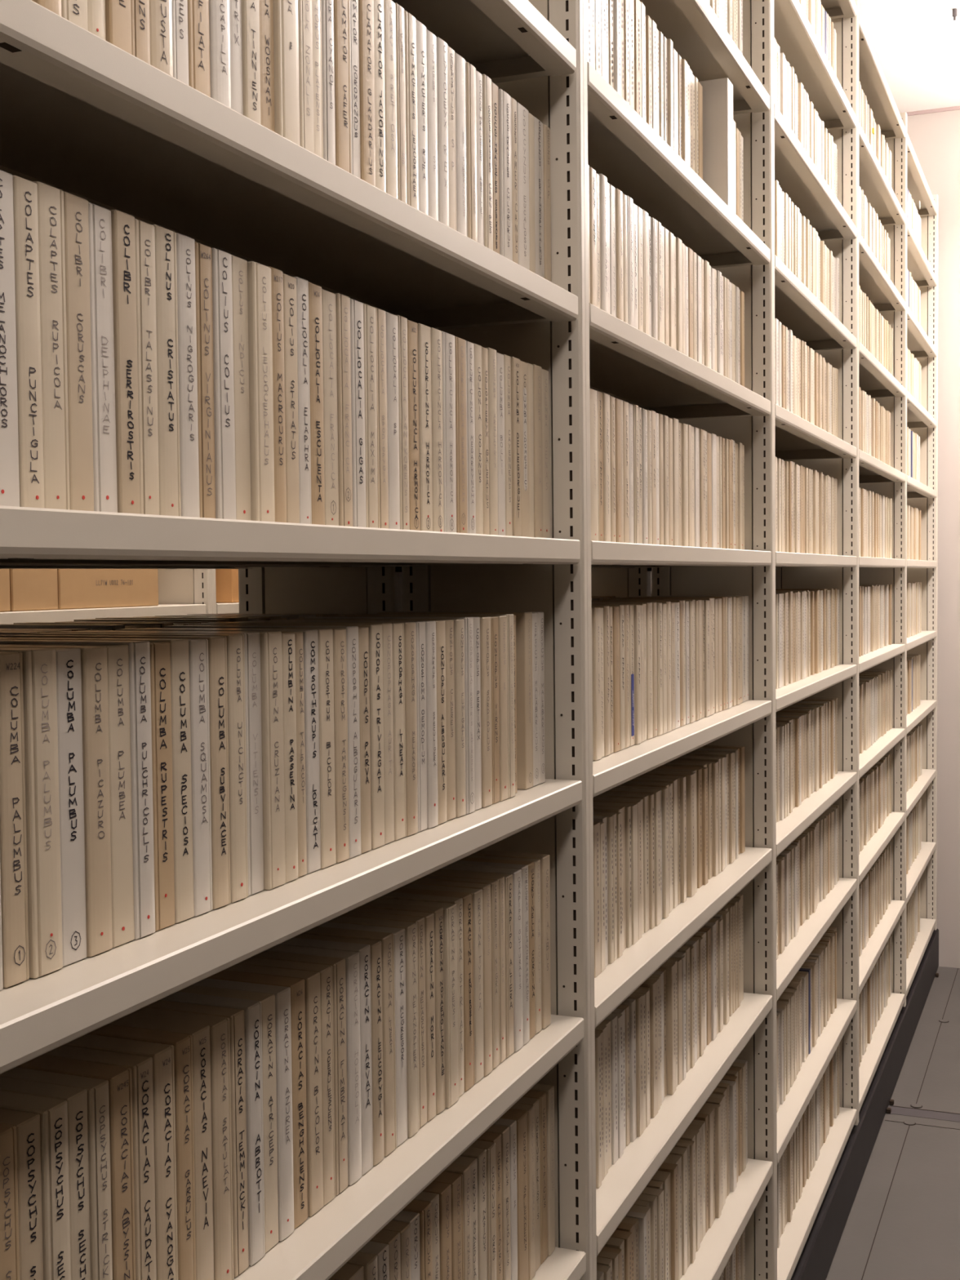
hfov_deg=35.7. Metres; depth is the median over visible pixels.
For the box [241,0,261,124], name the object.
book
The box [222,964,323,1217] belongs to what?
book
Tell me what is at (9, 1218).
book
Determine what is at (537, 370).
book
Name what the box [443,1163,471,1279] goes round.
book
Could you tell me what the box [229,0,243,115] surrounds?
book
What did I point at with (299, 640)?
book
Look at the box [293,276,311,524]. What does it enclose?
book
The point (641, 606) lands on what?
book
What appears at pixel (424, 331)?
book
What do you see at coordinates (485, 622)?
book
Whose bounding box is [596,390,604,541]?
book
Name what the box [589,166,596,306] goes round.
book
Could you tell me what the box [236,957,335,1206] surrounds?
book
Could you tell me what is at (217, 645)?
book
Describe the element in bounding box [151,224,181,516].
book
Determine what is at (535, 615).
book
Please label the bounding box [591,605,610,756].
book
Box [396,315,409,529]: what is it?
book
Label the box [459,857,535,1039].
book
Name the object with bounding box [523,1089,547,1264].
book
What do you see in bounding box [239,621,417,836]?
book
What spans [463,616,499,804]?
book
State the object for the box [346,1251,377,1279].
book
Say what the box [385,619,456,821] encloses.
book
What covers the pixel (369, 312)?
book
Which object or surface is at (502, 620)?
book
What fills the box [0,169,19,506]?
book
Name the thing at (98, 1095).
book
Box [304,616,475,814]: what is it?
book
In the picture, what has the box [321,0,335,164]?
book
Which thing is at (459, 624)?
book
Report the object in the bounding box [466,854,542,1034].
book
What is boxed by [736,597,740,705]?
book
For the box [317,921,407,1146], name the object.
book
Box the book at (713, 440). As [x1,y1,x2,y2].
[710,432,716,547]
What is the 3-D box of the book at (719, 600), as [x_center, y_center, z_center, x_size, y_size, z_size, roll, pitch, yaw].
[0.309,0.024,2.424,0.169,0.182,0.026,0,3,22]
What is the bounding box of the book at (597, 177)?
[595,173,600,308]
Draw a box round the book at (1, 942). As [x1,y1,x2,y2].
[0,866,3,990]
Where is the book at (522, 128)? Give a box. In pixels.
[516,102,529,270]
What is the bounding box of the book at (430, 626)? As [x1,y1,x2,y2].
[308,620,438,828]
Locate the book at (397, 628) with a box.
[391,622,406,840]
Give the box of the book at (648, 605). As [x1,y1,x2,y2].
[591,602,653,739]
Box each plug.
[903,1120,915,1125]
[910,1103,922,1107]
[938,1019,948,1022]
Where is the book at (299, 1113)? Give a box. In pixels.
[207,970,307,1229]
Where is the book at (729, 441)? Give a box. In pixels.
[728,439,731,548]
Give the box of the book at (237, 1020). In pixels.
[144,1000,248,1277]
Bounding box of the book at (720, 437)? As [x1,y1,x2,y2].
[717,435,722,548]
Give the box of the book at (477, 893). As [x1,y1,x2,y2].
[401,883,484,1084]
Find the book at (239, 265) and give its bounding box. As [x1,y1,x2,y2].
[231,254,251,520]
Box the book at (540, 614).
[397,611,545,784]
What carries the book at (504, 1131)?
on the shelving rack at (82, 115)
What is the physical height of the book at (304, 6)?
0.182 m
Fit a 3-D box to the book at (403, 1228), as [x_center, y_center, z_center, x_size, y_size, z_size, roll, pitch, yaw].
[-0.141,0.596,1.316,0.171,0.183,0.020,1,3,22]
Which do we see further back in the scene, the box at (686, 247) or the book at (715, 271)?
the book at (715, 271)
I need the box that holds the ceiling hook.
[952,8,956,20]
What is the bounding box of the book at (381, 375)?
[374,306,388,528]
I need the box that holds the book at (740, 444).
[735,442,742,549]
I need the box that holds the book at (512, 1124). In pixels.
[493,1118,517,1279]
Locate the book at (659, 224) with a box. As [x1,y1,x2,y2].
[657,220,662,342]
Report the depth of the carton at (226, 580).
3.14 m
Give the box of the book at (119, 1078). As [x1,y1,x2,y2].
[16,1055,135,1279]
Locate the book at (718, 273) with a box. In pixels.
[716,270,722,374]
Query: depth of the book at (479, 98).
1.42 m
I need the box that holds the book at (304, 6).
[297,0,314,153]
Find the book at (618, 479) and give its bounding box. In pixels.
[615,398,621,542]
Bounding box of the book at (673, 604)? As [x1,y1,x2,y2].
[671,602,675,730]
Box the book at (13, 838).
[0,651,29,988]
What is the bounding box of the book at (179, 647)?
[0,637,194,923]
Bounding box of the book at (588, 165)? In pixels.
[587,164,590,302]
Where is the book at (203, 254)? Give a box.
[195,241,215,518]
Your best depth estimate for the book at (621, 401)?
1.88 m
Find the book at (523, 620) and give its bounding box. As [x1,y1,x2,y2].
[377,612,533,789]
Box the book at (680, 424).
[679,422,682,546]
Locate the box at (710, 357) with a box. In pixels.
[709,265,711,368]
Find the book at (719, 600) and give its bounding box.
[714,598,722,711]
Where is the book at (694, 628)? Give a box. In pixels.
[591,600,695,721]
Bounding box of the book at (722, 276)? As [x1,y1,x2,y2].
[721,275,723,375]
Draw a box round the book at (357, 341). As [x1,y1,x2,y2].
[350,298,366,527]
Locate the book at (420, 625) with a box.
[253,620,427,831]
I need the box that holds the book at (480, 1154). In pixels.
[460,1146,487,1279]
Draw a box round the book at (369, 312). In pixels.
[363,302,377,528]
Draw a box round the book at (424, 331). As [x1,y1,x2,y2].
[417,323,432,531]
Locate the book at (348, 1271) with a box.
[328,1262,364,1279]
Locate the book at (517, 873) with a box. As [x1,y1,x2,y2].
[440,864,523,1052]
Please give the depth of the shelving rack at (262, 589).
1.74 m
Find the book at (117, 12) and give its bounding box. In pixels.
[105,0,132,54]
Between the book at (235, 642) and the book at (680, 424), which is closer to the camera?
the book at (235, 642)
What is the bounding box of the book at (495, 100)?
[491,81,499,253]
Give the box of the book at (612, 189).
[608,183,616,317]
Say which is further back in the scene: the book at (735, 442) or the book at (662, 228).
the book at (735, 442)
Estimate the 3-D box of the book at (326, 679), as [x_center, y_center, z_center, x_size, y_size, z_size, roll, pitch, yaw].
[-0.195,0.082,1.173,0.171,0.182,0.022,0,3,22]
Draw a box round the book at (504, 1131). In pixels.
[484,1124,511,1279]
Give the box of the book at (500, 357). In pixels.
[496,351,505,535]
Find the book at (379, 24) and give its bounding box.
[373,0,386,192]
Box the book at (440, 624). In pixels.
[273,619,447,824]
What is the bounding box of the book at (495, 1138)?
[477,1132,502,1279]
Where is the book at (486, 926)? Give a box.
[410,879,492,1076]
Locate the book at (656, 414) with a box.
[655,412,659,544]
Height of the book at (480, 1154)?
0.183 m
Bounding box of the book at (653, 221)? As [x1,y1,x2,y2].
[650,217,657,339]
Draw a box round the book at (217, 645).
[5,634,231,909]
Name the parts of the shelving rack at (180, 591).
shelf, panel, shelf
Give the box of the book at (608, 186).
[607,182,610,314]
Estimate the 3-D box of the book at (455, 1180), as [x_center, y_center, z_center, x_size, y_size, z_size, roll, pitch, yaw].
[-0.098,0.592,1.419,0.170,0.182,0.026,0,3,22]
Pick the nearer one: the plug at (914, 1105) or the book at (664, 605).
the book at (664, 605)
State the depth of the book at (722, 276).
2.40 m
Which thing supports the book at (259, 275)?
on the shelving rack at (82, 115)
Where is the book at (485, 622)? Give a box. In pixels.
[386,616,492,808]
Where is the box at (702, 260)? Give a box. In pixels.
[701,258,704,364]
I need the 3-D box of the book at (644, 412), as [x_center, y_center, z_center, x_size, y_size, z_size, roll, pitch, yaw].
[0.143,-0.217,2.013,0.169,0.181,0.020,0,3,22]
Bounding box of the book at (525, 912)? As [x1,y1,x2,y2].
[450,860,529,1044]
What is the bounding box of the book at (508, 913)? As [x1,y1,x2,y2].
[435,869,514,1057]
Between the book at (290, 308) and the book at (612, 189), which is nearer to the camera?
the book at (290, 308)
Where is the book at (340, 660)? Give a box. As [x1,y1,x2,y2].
[198,627,349,862]
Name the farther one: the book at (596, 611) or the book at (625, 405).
the book at (625, 405)
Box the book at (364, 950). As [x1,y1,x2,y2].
[279,937,373,1175]
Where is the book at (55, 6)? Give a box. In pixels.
[31,0,62,16]
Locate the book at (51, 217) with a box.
[32,181,70,509]
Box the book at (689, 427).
[686,423,692,546]
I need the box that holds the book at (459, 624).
[294,618,466,817]
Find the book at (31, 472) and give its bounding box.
[13,175,44,508]
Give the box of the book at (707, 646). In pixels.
[703,600,710,717]
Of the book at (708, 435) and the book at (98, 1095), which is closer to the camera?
the book at (98, 1095)
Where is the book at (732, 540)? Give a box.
[728,439,733,549]
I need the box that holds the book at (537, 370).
[532,364,542,537]
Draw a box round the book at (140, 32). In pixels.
[130,0,150,64]
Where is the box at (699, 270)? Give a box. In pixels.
[696,254,702,363]
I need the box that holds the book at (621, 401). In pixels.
[617,398,623,542]
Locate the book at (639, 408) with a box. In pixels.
[638,406,642,543]
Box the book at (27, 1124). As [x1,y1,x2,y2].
[0,1107,43,1279]
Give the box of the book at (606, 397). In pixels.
[602,392,610,542]
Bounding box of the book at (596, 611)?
[591,607,601,760]
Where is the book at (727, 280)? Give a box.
[726,278,729,378]
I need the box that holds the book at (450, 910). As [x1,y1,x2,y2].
[369,897,458,1108]
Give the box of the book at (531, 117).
[528,111,535,273]
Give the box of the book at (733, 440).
[733,440,734,549]
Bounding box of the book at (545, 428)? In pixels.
[542,368,549,537]
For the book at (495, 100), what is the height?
0.183 m
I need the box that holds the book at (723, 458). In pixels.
[721,437,725,548]
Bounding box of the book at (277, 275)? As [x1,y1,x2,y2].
[267,266,286,522]
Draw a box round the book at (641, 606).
[640,604,644,742]
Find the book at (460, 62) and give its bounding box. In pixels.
[454,52,467,236]
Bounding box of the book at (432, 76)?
[426,29,438,220]
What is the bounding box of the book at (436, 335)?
[431,327,444,532]
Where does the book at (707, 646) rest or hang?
on the shelving rack at (82, 115)
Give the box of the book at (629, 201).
[626,195,634,326]
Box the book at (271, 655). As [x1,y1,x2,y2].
[83,630,285,889]
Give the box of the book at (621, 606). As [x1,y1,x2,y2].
[591,604,625,750]
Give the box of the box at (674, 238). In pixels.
[673,235,676,350]
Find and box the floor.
[825,966,959,1279]
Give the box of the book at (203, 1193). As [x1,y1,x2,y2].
[107,1015,213,1279]
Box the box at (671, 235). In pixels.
[669,231,674,348]
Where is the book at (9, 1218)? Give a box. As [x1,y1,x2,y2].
[0,1123,19,1279]
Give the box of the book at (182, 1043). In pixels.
[86,1024,195,1279]
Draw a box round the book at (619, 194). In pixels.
[615,188,623,320]
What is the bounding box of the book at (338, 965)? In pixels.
[251,951,348,1195]
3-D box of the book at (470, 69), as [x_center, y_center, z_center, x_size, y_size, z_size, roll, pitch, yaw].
[-0.085,-0.450,1.435,0.171,0.182,0.020,0,3,22]
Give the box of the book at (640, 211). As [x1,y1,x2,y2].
[637,205,644,332]
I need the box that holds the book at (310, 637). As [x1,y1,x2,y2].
[115,628,320,873]
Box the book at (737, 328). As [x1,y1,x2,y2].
[735,285,739,383]
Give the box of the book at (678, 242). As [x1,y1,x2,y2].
[675,237,682,352]
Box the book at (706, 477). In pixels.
[705,431,707,547]
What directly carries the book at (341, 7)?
on the shelving rack at (82, 115)
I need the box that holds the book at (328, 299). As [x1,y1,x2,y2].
[321,288,338,525]
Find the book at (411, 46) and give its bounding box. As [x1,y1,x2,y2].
[404,10,418,209]
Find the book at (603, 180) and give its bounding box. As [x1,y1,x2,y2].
[597,173,608,312]
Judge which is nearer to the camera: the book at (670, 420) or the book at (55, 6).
the book at (55, 6)
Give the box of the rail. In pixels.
[885,1106,959,1122]
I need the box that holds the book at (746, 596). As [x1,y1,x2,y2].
[700,595,748,701]
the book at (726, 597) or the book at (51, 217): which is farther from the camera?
the book at (726, 597)
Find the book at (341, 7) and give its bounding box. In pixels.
[333,0,351,173]
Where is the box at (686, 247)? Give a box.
[684,245,688,356]
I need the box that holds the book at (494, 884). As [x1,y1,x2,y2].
[418,875,498,1069]
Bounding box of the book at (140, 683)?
[0,639,155,939]
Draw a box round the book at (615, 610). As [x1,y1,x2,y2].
[612,606,620,752]
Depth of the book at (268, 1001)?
1.07 m
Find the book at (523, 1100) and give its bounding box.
[515,1096,540,1271]
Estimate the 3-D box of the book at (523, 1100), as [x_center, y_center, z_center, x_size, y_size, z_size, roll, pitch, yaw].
[-0.017,0.582,1.621,0.170,0.182,0.020,1,3,22]
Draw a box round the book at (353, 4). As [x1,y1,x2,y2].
[349,0,360,178]
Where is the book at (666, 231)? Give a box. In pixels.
[663,226,669,346]
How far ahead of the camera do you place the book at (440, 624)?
1.33 m
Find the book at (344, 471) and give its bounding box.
[334,293,352,526]
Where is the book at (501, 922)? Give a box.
[427,871,506,1064]
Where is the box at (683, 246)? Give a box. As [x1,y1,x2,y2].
[682,243,685,355]
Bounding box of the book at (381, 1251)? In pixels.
[358,1240,389,1279]
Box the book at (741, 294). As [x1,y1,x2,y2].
[739,290,744,386]
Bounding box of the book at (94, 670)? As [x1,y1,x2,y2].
[0,644,112,957]
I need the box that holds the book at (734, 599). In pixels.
[732,596,736,706]
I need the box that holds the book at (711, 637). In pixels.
[606,597,713,715]
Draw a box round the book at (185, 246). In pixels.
[176,232,199,517]
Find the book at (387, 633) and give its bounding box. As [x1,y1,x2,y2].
[206,622,394,844]
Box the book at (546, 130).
[542,124,551,281]
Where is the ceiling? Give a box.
[858,0,959,112]
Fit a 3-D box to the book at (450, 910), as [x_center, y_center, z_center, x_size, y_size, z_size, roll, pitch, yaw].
[-0.103,0.333,1.388,0.171,0.182,0.024,0,3,22]
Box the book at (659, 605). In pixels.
[656,602,662,736]
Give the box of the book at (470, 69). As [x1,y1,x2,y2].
[466,62,477,241]
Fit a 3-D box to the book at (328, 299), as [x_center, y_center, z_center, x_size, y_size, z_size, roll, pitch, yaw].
[-0.193,-0.178,1.180,0.171,0.182,0.023,0,3,22]
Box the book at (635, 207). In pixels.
[633,203,638,328]
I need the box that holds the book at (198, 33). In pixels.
[187,0,210,97]
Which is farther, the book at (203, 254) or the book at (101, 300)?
the book at (203, 254)
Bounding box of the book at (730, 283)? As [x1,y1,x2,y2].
[728,281,732,380]
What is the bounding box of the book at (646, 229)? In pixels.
[643,209,648,334]
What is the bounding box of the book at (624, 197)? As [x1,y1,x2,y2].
[622,193,627,323]
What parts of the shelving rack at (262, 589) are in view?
shelf, panel, panel, shelf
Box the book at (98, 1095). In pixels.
[0,1066,112,1279]
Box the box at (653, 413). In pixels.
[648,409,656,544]
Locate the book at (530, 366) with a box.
[526,362,533,537]
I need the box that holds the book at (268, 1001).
[177,985,278,1253]
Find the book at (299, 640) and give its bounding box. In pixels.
[273,631,306,877]
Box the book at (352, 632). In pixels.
[164,625,360,858]
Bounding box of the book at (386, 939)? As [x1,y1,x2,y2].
[302,926,396,1156]
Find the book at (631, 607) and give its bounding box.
[628,604,635,746]
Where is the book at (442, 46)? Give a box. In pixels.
[436,36,449,226]
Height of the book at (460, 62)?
0.183 m
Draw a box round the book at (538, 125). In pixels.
[533,116,544,278]
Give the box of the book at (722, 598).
[622,597,725,710]
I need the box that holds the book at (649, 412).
[647,409,652,544]
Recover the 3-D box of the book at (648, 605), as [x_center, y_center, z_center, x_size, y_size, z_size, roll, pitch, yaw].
[0.152,0.041,2.036,0.169,0.184,0.025,0,3,22]
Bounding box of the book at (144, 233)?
[134,218,159,515]
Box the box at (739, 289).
[738,288,740,384]
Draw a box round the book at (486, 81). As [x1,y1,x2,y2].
[481,74,493,250]
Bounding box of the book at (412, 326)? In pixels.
[407,319,420,530]
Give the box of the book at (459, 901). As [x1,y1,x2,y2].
[378,892,464,1097]
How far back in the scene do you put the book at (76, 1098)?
0.87 m
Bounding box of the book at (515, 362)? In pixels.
[511,356,521,536]
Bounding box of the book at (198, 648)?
[80,637,213,916]
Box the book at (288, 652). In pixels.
[281,632,298,883]
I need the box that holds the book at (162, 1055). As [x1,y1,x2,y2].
[62,1034,177,1279]
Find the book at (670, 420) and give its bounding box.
[668,417,673,545]
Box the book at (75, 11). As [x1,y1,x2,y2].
[61,0,88,31]
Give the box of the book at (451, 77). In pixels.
[448,45,456,230]
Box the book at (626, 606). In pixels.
[624,604,629,748]
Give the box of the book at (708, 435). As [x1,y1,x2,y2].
[706,431,711,547]
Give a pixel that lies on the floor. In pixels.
(917, 1237)
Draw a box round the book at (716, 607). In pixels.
[714,599,718,713]
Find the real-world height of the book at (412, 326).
0.182 m
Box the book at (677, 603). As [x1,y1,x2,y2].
[671,601,679,728]
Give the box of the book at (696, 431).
[693,426,699,546]
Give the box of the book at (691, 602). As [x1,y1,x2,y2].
[684,600,693,723]
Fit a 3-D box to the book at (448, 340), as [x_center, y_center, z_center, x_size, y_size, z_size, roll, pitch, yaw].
[-0.105,-0.188,1.387,0.171,0.182,0.028,1,3,22]
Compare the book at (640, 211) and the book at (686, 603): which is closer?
the book at (640, 211)
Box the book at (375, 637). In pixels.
[193,623,384,848]
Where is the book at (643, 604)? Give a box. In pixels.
[591,603,646,740]
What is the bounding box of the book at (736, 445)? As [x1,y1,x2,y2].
[735,443,737,549]
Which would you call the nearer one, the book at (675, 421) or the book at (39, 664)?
the book at (39, 664)
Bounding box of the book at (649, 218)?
[648,215,651,336]
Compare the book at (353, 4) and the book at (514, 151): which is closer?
the book at (353, 4)
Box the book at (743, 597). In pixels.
[651,595,745,702]
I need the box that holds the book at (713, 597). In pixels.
[712,597,715,713]
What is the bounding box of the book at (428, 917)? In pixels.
[351,906,435,1121]
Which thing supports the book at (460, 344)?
on the shelving rack at (82, 115)
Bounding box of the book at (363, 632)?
[358,626,371,853]
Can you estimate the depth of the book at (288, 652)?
1.08 m
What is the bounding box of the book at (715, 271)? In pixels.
[714,269,717,372]
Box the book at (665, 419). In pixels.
[662,414,669,545]
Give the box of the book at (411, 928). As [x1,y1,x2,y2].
[328,915,418,1137]
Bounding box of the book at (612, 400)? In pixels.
[609,395,616,542]
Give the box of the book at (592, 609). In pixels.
[591,608,593,760]
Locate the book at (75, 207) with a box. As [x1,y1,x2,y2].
[63,191,93,511]
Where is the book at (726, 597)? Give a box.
[644,596,728,709]
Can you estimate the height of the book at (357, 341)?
0.182 m
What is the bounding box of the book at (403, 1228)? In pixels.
[382,1220,411,1279]
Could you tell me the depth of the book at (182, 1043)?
0.97 m
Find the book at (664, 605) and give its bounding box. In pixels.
[662,603,666,733]
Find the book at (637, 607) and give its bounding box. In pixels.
[634,604,640,744]
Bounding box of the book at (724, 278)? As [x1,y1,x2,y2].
[722,275,726,377]
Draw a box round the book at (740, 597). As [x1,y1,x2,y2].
[643,595,742,702]
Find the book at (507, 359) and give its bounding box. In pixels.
[502,354,512,536]
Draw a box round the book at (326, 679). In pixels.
[143,627,336,868]
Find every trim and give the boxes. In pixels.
[861,968,959,1279]
[906,106,959,115]
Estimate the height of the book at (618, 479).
0.181 m
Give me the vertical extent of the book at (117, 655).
0.182 m
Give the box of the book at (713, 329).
[711,266,715,370]
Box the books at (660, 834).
[0,0,921,1279]
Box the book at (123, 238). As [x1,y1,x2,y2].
[110,209,140,514]
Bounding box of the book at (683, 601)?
[601,600,685,725]
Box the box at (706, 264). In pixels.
[703,259,709,367]
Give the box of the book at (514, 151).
[511,97,518,263]
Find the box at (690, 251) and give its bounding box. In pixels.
[688,247,693,359]
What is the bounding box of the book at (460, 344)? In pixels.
[454,336,467,533]
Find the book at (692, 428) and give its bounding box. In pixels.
[691,426,694,546]
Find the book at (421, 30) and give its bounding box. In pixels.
[416,19,428,215]
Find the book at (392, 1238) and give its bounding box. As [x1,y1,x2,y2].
[369,1229,400,1279]
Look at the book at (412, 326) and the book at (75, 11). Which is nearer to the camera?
the book at (75, 11)
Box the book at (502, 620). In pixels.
[346,615,508,801]
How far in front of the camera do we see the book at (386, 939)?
1.24 m
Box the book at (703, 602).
[702,600,704,718]
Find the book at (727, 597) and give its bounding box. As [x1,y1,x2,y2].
[727,596,733,706]
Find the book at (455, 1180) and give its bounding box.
[433,1171,463,1279]
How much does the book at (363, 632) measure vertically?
0.182 m
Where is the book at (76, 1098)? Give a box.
[0,1076,90,1279]
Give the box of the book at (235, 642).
[26,632,248,902]
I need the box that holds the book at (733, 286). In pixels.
[731,282,735,382]
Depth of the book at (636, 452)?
1.94 m
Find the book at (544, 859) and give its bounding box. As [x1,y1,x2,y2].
[471,849,551,1029]
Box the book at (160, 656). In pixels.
[149,641,174,931]
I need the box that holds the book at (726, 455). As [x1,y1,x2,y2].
[724,438,728,548]
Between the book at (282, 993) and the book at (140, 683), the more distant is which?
the book at (282, 993)
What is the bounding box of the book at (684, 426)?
[681,422,688,546]
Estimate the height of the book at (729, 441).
0.181 m
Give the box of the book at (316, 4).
[311,0,323,158]
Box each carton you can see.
[0,568,10,612]
[8,568,57,611]
[57,568,158,609]
[215,567,239,603]
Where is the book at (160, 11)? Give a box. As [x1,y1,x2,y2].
[149,0,173,76]
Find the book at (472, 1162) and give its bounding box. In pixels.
[452,1155,478,1279]
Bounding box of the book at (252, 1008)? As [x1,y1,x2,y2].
[160,991,265,1266]
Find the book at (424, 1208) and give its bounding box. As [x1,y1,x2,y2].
[402,1200,432,1279]
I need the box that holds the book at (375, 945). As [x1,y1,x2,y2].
[293,933,384,1165]
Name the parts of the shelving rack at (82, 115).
shelf, shelf, shelf, shelf, shelf, panel, shelf, shelf, shelf, shelf, shelf, shelf, shelf, shelf, panel, shelf, panel, shelf, shelf, shelf, shelf, shelf, shelf, shelf, shelf, shelf, shelf, shelf, panel, shelf, shelf, shelf, shelf, shelf, shelf, shelf, shelf, shelf, shelf, shelf, panel, shelf, shelf, shelf, shelf, shelf, shelf, shelf, shelf, shelf, shelf, shelf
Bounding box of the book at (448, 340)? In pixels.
[442,331,456,532]
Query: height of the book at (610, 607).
0.183 m
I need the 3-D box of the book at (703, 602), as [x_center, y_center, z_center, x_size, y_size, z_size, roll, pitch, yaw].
[0.266,0.029,2.319,0.169,0.181,0.019,0,3,22]
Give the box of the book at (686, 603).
[684,601,689,724]
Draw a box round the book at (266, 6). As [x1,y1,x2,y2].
[258,0,275,132]
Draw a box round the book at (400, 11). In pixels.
[395,2,406,203]
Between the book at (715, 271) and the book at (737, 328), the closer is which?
the book at (715, 271)
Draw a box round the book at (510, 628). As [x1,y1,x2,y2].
[354,613,515,798]
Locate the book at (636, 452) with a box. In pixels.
[631,404,639,543]
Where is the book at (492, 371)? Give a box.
[485,347,497,534]
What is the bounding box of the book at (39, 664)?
[0,647,62,978]
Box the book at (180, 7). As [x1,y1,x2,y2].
[171,0,189,85]
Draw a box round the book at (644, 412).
[641,408,648,543]
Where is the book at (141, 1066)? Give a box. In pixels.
[40,1044,156,1279]
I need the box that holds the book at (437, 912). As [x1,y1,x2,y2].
[359,902,445,1114]
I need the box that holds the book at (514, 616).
[513,614,516,793]
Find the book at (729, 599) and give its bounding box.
[727,597,731,708]
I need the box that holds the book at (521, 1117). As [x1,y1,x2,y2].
[499,1108,529,1279]
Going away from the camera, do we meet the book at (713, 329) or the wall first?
the book at (713, 329)
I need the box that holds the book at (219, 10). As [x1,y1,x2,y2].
[208,0,231,108]
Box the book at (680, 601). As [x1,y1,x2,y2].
[591,600,683,726]
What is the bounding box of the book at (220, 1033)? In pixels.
[126,1007,234,1279]
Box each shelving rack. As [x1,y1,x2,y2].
[0,0,938,1279]
[0,564,651,614]
[0,568,239,624]
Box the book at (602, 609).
[600,607,604,757]
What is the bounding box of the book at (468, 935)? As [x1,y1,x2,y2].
[391,887,474,1091]
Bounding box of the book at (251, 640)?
[45,631,263,896]
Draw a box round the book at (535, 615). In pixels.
[532,613,538,786]
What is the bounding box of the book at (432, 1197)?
[413,1191,439,1279]
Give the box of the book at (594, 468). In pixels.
[589,387,599,541]
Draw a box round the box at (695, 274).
[693,251,697,360]
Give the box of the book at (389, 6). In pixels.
[383,0,397,198]
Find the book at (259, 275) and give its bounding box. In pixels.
[247,261,275,521]
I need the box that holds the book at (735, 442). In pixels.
[734,442,736,549]
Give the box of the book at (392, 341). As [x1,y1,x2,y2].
[385,311,399,528]
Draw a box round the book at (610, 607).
[608,606,613,753]
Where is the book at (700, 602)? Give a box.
[694,600,702,719]
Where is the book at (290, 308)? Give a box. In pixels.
[283,273,299,523]
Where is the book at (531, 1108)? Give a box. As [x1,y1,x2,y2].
[510,1102,535,1279]
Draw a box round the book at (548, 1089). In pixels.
[529,1083,555,1256]
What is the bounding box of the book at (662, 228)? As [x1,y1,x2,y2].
[661,225,664,343]
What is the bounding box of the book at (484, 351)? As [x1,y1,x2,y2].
[481,346,488,534]
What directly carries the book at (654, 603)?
on the shelving rack at (82, 115)
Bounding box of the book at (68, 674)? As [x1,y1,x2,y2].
[16,647,86,967]
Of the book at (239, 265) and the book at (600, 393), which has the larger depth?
the book at (600, 393)
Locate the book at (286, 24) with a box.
[272,0,300,146]
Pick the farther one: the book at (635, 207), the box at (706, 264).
the box at (706, 264)
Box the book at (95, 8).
[87,0,106,40]
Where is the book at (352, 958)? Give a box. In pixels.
[265,944,361,1185]
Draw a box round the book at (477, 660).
[382,616,481,810]
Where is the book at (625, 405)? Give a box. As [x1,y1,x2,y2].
[622,400,629,542]
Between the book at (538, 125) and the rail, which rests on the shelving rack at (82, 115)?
the book at (538, 125)
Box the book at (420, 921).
[340,911,426,1128]
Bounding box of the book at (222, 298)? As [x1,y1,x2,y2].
[211,248,236,519]
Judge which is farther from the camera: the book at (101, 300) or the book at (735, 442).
the book at (735, 442)
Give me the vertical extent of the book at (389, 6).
0.182 m
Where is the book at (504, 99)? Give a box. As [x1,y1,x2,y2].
[497,88,512,261]
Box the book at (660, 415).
[657,413,663,544]
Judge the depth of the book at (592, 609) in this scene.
1.77 m
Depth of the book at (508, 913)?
1.49 m
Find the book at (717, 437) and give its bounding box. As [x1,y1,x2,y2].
[715,435,719,548]
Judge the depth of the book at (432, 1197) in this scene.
1.34 m
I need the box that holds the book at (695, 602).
[694,600,698,720]
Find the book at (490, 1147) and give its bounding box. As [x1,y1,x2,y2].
[469,1139,496,1279]
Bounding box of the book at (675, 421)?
[671,417,679,546]
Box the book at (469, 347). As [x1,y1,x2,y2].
[465,340,475,533]
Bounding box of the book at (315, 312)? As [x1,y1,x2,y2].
[308,281,324,524]
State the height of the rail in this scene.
0.001 m
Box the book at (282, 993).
[191,977,293,1241]
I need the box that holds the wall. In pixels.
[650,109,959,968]
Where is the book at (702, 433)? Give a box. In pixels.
[699,429,706,547]
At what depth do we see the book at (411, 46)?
1.27 m
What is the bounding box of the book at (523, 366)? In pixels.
[520,360,529,537]
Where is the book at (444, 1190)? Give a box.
[422,1181,452,1279]
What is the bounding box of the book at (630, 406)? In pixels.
[628,403,634,542]
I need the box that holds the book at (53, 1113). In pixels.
[0,1090,71,1279]
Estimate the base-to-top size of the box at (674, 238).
0.183 m
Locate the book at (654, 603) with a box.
[644,601,657,737]
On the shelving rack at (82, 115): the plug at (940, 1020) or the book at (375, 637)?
the book at (375, 637)
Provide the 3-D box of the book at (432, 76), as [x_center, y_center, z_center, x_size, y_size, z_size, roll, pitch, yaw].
[-0.120,-0.447,1.353,0.171,0.183,0.022,1,3,22]
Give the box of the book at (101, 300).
[88,202,117,512]
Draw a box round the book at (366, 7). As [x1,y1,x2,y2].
[358,0,375,186]
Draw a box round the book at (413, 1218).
[391,1210,420,1279]
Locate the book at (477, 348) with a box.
[473,342,483,533]
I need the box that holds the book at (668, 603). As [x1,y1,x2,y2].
[591,601,671,732]
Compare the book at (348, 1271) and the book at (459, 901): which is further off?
the book at (459, 901)
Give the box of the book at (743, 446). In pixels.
[742,444,744,549]
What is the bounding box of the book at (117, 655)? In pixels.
[0,643,134,947]
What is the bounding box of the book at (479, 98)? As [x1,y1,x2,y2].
[475,70,484,245]

